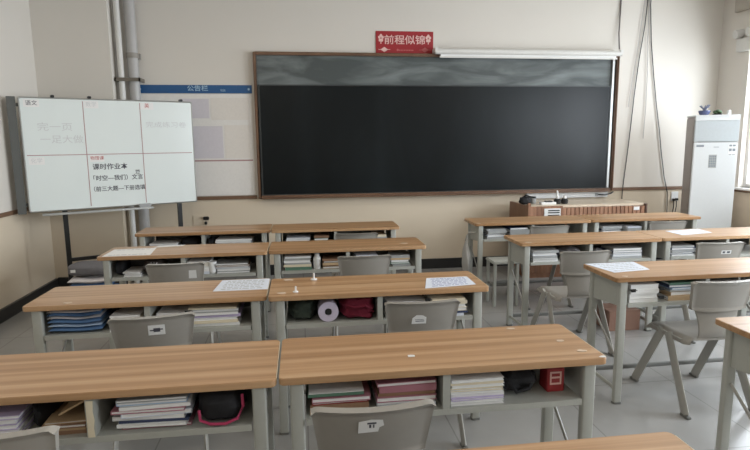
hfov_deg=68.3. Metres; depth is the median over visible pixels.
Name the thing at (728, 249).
chair
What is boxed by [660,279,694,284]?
book
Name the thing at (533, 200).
cup
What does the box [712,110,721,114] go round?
plant
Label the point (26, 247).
wall
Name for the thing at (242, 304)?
book
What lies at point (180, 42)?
wall
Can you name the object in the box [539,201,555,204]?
box
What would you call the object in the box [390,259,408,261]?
book
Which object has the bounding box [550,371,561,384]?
print
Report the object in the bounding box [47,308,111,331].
folded clothes
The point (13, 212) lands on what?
trim
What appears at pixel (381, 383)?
book
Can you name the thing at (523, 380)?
bag
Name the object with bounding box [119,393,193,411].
book
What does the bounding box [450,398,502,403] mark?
book
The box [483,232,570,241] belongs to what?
shelf
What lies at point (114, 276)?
shelf
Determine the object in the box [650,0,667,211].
cable
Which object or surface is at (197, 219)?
wall socket
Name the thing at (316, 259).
bottle
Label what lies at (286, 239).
book
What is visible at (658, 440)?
school desk
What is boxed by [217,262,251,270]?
book
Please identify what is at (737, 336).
school desk
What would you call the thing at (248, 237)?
book
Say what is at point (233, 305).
book
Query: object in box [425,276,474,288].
paper sheet
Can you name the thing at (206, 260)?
book
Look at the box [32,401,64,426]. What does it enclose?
bag
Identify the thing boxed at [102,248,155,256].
paper sheet
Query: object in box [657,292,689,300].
book
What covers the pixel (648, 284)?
book
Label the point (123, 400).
book
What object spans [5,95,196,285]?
whiteboard
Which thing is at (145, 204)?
eraser
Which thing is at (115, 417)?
book
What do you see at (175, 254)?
school desk
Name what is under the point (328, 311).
paper roll
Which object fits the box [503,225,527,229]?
book
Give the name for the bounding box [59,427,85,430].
book
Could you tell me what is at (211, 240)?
bag
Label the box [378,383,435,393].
book
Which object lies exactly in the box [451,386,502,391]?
book
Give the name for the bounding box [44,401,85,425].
book
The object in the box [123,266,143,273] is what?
book
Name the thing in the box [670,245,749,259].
shelf
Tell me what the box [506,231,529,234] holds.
book
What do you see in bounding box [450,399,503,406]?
book
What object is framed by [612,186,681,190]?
trim
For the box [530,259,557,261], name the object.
book
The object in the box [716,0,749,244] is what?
wall
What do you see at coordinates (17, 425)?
book
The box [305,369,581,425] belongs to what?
shelf
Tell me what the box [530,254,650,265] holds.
shelf
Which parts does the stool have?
leg, leg, seat, leg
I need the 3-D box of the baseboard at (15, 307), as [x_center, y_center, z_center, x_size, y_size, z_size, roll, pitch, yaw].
[-2.927,1.345,1.566,0.030,0.115,9.460,-2,9,-8]
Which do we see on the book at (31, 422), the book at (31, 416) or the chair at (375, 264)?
the book at (31, 416)
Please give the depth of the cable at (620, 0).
6.85 m
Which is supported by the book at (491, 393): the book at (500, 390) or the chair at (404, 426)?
the book at (500, 390)
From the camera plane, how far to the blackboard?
6.70 m
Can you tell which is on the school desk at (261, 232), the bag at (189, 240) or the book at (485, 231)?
the bag at (189, 240)
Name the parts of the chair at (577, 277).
leg, leg, seat, leg, backrest, leg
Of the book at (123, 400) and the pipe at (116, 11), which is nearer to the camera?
the book at (123, 400)
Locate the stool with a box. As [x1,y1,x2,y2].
[486,256,519,306]
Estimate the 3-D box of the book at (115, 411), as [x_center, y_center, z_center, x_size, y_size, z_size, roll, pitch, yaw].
[-0.782,0.616,1.971,0.240,0.012,0.200,-2,9,-7]
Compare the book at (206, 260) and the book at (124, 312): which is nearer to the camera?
the book at (124, 312)
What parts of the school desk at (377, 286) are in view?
leg, leg, leg, panel, leg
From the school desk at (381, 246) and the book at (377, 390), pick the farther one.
the school desk at (381, 246)
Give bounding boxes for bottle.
[313,253,320,268]
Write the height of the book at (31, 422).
0.016 m
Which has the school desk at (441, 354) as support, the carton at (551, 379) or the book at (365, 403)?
the carton at (551, 379)
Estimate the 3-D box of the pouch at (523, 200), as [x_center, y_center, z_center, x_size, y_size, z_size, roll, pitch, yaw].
[1.799,-0.304,6.526,0.192,0.119,0.100,-2,9,-8]
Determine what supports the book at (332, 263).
on the book
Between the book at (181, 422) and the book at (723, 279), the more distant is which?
the book at (723, 279)
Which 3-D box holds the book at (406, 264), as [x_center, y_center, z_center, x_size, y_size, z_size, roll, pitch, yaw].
[0.196,0.296,4.431,0.140,0.020,0.200,-2,9,-7]
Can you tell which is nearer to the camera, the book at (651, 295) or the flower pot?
the book at (651, 295)
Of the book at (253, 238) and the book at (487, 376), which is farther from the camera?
the book at (253, 238)
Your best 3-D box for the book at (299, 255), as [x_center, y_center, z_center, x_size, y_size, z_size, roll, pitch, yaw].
[-0.601,0.233,4.310,0.200,0.014,0.190,-2,9,-8]
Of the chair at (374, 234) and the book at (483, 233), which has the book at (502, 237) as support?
the book at (483, 233)
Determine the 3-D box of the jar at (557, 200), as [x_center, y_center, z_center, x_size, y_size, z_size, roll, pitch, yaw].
[2.155,-0.298,6.534,0.084,0.098,0.084,-2,9,-8]
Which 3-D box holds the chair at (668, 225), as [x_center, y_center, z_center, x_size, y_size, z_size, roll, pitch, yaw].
[2.877,0.326,5.716,0.459,0.796,0.586,-1,9,-6]
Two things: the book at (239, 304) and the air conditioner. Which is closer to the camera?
the book at (239, 304)
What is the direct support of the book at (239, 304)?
on the book at (226, 312)
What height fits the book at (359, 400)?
0.008 m
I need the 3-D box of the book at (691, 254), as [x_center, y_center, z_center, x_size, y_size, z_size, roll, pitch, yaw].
[2.554,0.234,4.700,0.210,0.016,0.200,-2,9,-7]
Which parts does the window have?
sill, frame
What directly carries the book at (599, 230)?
on the book
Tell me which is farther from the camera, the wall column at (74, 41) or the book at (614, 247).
the wall column at (74, 41)
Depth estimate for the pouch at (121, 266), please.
4.10 m
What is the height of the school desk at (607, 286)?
0.790 m
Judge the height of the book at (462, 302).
0.018 m
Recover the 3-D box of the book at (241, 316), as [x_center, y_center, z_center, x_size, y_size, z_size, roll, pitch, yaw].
[-0.864,0.516,3.051,0.250,0.016,0.200,-2,9,-7]
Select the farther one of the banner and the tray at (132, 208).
the banner
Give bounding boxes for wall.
[0,0,55,308]
[119,0,724,264]
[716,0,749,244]
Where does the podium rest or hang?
on the floor
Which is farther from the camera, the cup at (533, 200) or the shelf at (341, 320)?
the cup at (533, 200)
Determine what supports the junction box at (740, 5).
attached to the wall at (733, 91)
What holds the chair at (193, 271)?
on the floor
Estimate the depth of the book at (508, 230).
5.51 m
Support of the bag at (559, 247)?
on the school desk at (518, 250)
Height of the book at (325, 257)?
0.014 m
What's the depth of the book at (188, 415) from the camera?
1.89 m
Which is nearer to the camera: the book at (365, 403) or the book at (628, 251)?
the book at (365, 403)
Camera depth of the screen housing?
6.64 m
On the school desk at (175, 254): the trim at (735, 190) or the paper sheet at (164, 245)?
the paper sheet at (164, 245)
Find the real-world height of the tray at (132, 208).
0.018 m
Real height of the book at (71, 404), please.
0.052 m
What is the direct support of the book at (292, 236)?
on the book at (286, 239)
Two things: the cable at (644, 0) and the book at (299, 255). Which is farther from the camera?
the cable at (644, 0)
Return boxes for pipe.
[113,0,139,283]
[114,0,149,281]
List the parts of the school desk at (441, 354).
leg, leg, leg, panel, leg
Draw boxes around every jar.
[554,196,560,203]
[561,195,567,203]
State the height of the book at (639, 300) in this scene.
0.026 m
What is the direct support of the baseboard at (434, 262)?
attached to the wall at (180, 42)
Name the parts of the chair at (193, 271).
backrest, leg, leg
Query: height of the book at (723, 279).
0.018 m
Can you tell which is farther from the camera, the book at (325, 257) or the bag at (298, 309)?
the book at (325, 257)
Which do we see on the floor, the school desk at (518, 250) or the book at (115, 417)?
the school desk at (518, 250)
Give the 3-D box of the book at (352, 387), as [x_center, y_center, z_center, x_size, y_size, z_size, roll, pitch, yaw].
[-0.152,0.590,2.071,0.200,0.014,0.201,-2,9,-8]
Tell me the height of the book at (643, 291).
0.026 m
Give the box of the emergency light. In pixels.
[732,27,749,51]
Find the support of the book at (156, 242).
on the book
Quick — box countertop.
[513,199,643,206]
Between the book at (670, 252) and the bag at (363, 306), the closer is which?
the bag at (363, 306)
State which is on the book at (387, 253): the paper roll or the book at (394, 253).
the book at (394, 253)
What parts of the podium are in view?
panel, control panel, panel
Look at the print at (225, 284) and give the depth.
3.16 m
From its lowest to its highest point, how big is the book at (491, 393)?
0.012 m
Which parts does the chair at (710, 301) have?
leg, seat rail, leg, seat, leg, backrest, leg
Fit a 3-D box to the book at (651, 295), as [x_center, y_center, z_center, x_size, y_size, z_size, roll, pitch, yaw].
[1.588,0.408,3.390,0.180,0.028,0.200,-2,9,-7]
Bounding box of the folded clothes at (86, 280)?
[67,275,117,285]
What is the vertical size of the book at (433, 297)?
0.016 m
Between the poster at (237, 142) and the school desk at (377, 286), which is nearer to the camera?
the school desk at (377, 286)
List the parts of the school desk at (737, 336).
leg, panel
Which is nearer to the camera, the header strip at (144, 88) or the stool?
the stool
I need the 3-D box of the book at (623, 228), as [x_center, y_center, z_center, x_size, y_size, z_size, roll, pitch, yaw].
[2.665,0.032,5.789,0.150,0.030,0.190,-1,9,-6]
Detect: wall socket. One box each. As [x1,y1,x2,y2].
[193,215,209,224]
[671,191,677,211]
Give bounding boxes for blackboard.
[253,51,619,198]
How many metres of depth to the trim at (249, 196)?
6.53 m
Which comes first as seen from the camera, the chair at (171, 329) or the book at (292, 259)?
the chair at (171, 329)
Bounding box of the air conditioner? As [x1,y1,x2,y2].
[678,114,740,259]
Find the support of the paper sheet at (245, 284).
on the school desk at (150, 296)
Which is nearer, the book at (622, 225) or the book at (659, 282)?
the book at (659, 282)
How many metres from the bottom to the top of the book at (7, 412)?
0.014 m
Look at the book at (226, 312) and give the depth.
2.94 m
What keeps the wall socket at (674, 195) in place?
attached to the wall at (180, 42)
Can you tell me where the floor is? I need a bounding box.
[0,259,749,449]
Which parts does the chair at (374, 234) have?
backrest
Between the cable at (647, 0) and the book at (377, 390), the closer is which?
the book at (377, 390)
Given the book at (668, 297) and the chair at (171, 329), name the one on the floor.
the chair at (171, 329)
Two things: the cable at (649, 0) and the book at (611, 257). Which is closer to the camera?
the book at (611, 257)
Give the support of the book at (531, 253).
on the book at (550, 256)
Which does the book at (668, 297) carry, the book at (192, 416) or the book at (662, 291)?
the book at (662, 291)
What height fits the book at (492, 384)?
0.012 m
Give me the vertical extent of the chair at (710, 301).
0.796 m
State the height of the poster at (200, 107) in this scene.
0.220 m
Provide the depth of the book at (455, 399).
2.03 m
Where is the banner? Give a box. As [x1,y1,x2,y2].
[376,31,432,53]
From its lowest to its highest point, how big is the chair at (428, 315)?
0.796 m
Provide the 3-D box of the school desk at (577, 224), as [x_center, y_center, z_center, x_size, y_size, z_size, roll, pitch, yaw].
[1.562,0.332,5.740,1.211,0.790,0.400,-2,9,-8]
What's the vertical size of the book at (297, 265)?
0.018 m
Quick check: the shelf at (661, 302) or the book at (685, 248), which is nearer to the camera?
the shelf at (661, 302)
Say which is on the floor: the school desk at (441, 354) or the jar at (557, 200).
the school desk at (441, 354)
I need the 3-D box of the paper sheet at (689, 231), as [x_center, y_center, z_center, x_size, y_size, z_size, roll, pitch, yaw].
[2.741,0.060,4.806,0.387,0.002,0.218,-3,9,-15]
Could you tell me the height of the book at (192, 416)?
0.010 m
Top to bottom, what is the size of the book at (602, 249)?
0.012 m
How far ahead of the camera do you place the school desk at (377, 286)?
3.06 m
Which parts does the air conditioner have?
panel, air outlet panel, trim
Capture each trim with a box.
[0,207,28,217]
[197,195,256,199]
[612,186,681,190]
[734,189,749,192]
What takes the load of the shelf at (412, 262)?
attached to the school desk at (381, 246)
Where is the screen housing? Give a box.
[432,47,623,59]
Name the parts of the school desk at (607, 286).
leg, panel, leg, foot rail, panel, leg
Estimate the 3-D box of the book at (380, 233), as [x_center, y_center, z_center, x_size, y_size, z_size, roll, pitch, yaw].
[0.035,0.089,5.391,0.120,0.020,0.200,-2,9,-8]
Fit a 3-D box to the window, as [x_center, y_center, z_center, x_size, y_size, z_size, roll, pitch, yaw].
[4.670,-1.202,5.901,0.190,1.785,1.850,-2,9,-8]
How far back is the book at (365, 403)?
1.98 m
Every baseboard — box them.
[0,278,58,323]
[256,256,662,275]
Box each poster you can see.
[182,99,209,117]
[193,126,223,158]
[210,98,248,119]
[224,125,249,157]
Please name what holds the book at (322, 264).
on the school desk at (381, 246)
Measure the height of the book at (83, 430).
0.014 m
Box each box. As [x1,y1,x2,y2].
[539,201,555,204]
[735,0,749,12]
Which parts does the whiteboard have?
post, frame, panel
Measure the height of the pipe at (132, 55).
3.500 m
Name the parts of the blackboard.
guide rail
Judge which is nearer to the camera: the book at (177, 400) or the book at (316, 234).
the book at (177, 400)
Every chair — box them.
[0,425,59,449]
[107,311,208,449]
[145,262,221,342]
[310,399,435,449]
[332,232,377,275]
[332,254,391,335]
[384,299,467,448]
[506,225,572,309]
[530,250,613,356]
[629,279,749,419]
[636,221,687,261]
[652,241,745,343]
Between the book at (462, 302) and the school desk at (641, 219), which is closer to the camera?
the book at (462, 302)
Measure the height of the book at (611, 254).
0.014 m
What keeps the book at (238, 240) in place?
on the book at (253, 238)
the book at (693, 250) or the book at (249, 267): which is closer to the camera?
the book at (249, 267)
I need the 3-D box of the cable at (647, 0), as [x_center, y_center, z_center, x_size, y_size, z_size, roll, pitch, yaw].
[3.305,-1.554,7.039,0.217,2.900,0.010,-2,9,-8]
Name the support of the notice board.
attached to the wall at (180, 42)
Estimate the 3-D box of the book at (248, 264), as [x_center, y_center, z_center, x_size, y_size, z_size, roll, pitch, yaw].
[-1.079,0.290,4.236,0.240,0.010,0.200,-2,9,-9]
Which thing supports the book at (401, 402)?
on the book
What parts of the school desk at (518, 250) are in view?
leg, panel, leg, foot rail, panel, panel, leg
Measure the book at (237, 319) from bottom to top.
0.014 m
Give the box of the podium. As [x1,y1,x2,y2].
[509,199,647,277]
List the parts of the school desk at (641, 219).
panel, leg, panel, panel, leg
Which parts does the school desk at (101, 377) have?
tape strip, leg, leg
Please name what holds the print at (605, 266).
on the paper sheet at (616, 267)
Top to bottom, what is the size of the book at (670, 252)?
0.014 m
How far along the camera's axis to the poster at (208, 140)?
6.41 m
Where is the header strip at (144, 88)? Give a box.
[140,85,251,92]
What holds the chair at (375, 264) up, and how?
on the floor
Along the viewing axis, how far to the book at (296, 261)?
4.22 m
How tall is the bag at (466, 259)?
0.464 m
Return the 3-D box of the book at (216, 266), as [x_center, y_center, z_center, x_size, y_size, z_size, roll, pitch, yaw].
[-1.086,0.301,4.247,0.240,0.014,0.200,-2,9,-8]
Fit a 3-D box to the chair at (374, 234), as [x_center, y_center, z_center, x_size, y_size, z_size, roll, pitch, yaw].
[-0.189,0.436,5.181,0.459,0.796,0.586,-2,9,-8]
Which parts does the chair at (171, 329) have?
leg, backrest, leg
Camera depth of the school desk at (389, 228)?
5.34 m
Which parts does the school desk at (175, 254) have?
leg, panel, panel, leg, leg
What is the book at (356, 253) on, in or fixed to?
on the book
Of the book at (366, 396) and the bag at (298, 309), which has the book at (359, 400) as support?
the book at (366, 396)
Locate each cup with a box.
[208,260,216,273]
[531,196,535,203]
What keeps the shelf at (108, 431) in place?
attached to the school desk at (101, 377)
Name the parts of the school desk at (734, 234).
panel, leg, foot rail, panel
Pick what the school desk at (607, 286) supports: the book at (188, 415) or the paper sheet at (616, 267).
the paper sheet at (616, 267)
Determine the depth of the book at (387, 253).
4.32 m
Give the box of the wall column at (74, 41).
[29,0,132,283]
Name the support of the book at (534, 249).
on the book at (531, 253)
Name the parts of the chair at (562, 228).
leg, backrest, leg, leg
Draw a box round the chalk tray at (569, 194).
[526,191,613,197]
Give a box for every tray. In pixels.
[42,206,153,215]
[263,190,610,198]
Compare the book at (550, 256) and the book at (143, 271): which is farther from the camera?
the book at (550, 256)
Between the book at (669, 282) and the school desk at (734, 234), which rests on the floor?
the school desk at (734, 234)
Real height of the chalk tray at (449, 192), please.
0.017 m
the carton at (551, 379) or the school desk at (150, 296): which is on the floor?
the school desk at (150, 296)
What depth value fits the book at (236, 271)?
4.15 m
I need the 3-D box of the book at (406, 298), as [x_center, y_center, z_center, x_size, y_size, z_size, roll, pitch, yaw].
[0.163,0.419,3.147,0.220,0.022,0.190,-2,9,-9]
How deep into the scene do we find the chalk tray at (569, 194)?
7.08 m
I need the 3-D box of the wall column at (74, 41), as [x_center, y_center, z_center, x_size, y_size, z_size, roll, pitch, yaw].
[-3.228,-1.048,6.116,0.765,3.500,0.240,-2,9,-8]
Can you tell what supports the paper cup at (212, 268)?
on the school desk at (175, 254)
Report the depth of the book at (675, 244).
4.61 m
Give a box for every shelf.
[29,389,252,445]
[44,306,251,340]
[111,263,256,280]
[282,260,414,273]
[286,303,472,328]
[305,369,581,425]
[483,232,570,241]
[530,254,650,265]
[626,296,749,307]
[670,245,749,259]
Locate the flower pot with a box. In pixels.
[698,105,710,114]
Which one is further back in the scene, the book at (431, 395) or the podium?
the podium
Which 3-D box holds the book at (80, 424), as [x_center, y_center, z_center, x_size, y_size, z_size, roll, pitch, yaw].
[-1.056,0.660,1.946,0.140,0.012,0.200,-2,9,-8]
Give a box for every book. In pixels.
[0,404,31,420]
[0,406,31,424]
[0,408,32,430]
[0,413,33,432]
[22,418,34,429]
[41,422,85,428]
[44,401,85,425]
[58,400,83,415]
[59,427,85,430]
[59,428,86,434]
[109,307,143,317]
[110,405,185,414]
[112,413,186,420]
[115,393,188,403]
[116,393,189,406]
[117,399,198,428]
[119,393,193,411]
[119,393,198,423]
[121,393,197,418]
[122,400,198,429]
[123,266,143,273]
[124,273,144,276]
[125,270,144,275]
[149,240,181,244]
[156,304,190,315]
[187,257,213,263]
[188,302,238,309]
[192,302,241,312]
[194,303,244,317]
[194,311,243,326]
[194,316,237,320]
[194,316,238,323]
[195,311,238,315]
[215,240,250,242]
[215,257,249,265]
[216,235,253,240]
[216,266,248,268]
[217,238,253,243]
[217,259,250,266]
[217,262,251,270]
[217,265,251,273]
[284,257,310,260]
[284,259,310,262]
[284,259,311,266]
[285,253,310,258]
[285,261,310,264]
[285,265,311,270]
[286,239,309,240]
[287,234,310,239]
[308,381,363,397]
[310,398,368,408]
[312,380,370,403]
[313,400,367,405]
[314,232,328,237]
[322,254,342,260]
[322,260,338,265]
[322,264,338,268]
[354,251,377,255]
[369,380,435,405]
[371,380,436,402]
[372,231,385,236]
[373,380,434,396]
[375,376,436,387]
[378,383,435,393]
[383,295,424,301]
[387,253,409,259]
[388,250,409,257]
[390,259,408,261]
[390,260,408,263]
[392,262,409,265]
[423,295,466,303]
[426,293,464,300]
[450,394,503,401]
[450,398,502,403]
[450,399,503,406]
[451,372,503,383]
[451,380,502,385]
[451,381,503,388]
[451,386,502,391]
[451,387,503,394]
[451,392,503,397]
[458,305,466,310]
[483,226,505,230]
[483,229,506,233]
[483,233,505,236]
[483,235,503,238]
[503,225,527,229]
[505,228,529,232]
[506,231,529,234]
[530,246,558,252]
[530,252,555,255]
[530,255,556,257]
[530,257,557,259]
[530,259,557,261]
[599,223,621,228]
[599,230,620,231]
[600,247,641,252]
[601,243,641,250]
[602,249,641,254]
[610,254,641,255]
[610,256,641,258]
[617,224,641,227]
[622,227,640,230]
[627,281,658,289]
[627,288,658,293]
[627,293,657,298]
[627,298,657,302]
[654,281,690,287]
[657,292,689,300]
[658,284,690,289]
[658,285,690,291]
[659,289,689,295]
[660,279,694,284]
[670,247,693,249]
[670,249,694,252]
[670,252,692,253]
[670,253,694,255]
[671,241,693,247]
[710,279,737,281]
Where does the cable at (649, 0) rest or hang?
attached to the wall at (180, 42)
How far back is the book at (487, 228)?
5.50 m
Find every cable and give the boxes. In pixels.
[618,0,621,49]
[621,0,647,198]
[628,0,644,106]
[643,0,649,137]
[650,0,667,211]
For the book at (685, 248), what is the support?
on the book at (693, 250)
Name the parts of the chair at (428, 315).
backrest, leg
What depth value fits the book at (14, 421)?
1.84 m
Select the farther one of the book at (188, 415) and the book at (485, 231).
the book at (485, 231)
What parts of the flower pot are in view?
pot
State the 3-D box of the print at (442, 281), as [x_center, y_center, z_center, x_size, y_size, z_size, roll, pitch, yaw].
[0.422,0.327,3.180,0.231,0.001,0.174,-2,9,-8]
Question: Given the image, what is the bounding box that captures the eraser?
[139,203,150,206]
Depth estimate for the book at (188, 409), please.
1.89 m
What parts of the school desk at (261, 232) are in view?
leg, panel, panel, leg, leg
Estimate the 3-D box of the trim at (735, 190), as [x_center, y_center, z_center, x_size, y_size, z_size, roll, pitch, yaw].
[5.101,0.201,2.614,0.018,0.040,9.700,-2,9,-8]
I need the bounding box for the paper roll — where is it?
[317,299,338,321]
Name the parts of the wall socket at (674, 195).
plate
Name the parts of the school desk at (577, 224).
leg, panel, leg, foot rail, panel, panel, leg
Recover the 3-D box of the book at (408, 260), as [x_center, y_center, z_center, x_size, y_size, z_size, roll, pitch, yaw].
[0.186,0.281,4.416,0.150,0.012,0.200,-1,9,-6]
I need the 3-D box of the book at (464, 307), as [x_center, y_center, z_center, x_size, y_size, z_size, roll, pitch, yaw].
[0.402,0.455,3.176,0.200,0.020,0.200,-2,9,-8]
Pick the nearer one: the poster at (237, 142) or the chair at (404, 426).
the chair at (404, 426)
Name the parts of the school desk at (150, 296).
leg, panel, leg, panel, leg, leg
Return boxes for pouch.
[115,260,130,274]
[519,195,535,204]
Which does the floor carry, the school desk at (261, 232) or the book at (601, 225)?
the school desk at (261, 232)
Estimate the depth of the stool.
5.34 m
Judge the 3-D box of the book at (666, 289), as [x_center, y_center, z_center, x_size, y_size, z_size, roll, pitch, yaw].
[1.851,0.379,3.438,0.180,0.014,0.200,-2,9,-7]
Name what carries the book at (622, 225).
on the book at (623, 228)
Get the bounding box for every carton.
[539,367,563,391]
[596,303,639,330]
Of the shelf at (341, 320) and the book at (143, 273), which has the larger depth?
the book at (143, 273)
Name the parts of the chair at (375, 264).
backrest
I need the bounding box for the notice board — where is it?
[141,94,255,195]
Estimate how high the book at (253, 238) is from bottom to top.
0.014 m
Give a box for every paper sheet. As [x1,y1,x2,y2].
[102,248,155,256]
[154,245,182,247]
[213,279,269,291]
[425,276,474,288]
[587,262,649,272]
[667,229,711,234]
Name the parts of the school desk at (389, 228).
leg, panel, leg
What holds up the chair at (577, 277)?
on the floor
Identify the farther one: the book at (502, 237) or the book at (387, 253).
the book at (502, 237)
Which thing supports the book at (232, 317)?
on the book at (237, 319)
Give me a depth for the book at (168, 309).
2.97 m
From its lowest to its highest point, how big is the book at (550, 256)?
0.018 m
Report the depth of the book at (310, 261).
4.22 m
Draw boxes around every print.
[150,328,162,331]
[221,280,263,289]
[432,277,467,286]
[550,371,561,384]
[593,263,642,270]
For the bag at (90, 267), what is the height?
0.106 m
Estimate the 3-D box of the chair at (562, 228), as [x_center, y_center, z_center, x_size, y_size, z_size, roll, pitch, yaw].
[1.635,0.370,5.502,0.459,0.796,0.586,-2,9,-8]
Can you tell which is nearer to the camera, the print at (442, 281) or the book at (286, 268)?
the print at (442, 281)
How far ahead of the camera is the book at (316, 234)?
5.22 m
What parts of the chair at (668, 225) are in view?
backrest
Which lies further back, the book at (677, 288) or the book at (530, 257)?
the book at (530, 257)
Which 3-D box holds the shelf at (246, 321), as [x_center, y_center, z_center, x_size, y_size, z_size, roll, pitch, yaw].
[-1.199,0.536,3.066,1.029,0.022,0.373,-2,9,-8]
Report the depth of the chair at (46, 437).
1.57 m
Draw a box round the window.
[734,113,749,190]
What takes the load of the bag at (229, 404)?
on the school desk at (101, 377)
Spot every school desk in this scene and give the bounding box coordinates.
[0,340,279,449]
[22,278,269,352]
[97,242,269,348]
[135,224,272,311]
[268,271,488,434]
[269,237,425,278]
[271,221,399,273]
[279,324,605,449]
[456,432,693,449]
[464,215,590,283]
[504,231,661,330]
[574,212,700,259]
[583,257,749,403]
[636,227,749,320]
[715,316,749,449]
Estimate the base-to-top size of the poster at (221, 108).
0.250 m
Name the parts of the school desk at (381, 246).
leg, leg, panel, leg, panel, leg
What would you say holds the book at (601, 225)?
on the book
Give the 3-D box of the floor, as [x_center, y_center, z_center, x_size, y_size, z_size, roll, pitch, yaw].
[1.081,1.324,2.232,8.550,0.120,10.100,-2,9,-8]
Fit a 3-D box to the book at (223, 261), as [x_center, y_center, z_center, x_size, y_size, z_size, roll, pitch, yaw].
[-1.089,0.279,4.236,0.240,0.012,0.200,-2,9,-9]
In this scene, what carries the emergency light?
attached to the wall at (733, 91)
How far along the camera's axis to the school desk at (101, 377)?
1.93 m
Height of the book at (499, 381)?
0.010 m
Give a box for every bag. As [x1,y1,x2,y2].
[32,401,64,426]
[68,260,103,275]
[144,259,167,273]
[182,236,201,244]
[198,389,246,425]
[208,237,215,243]
[288,300,315,318]
[338,297,373,317]
[462,231,475,270]
[500,369,536,393]
[556,245,579,255]
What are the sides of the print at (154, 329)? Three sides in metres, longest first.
0.058 x 0.020 x 0.001 m
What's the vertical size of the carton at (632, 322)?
0.174 m
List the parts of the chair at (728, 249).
leg, leg, backrest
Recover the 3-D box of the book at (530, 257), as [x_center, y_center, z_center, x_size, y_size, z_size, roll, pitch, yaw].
[1.348,0.256,4.513,0.210,0.012,0.200,-2,9,-8]

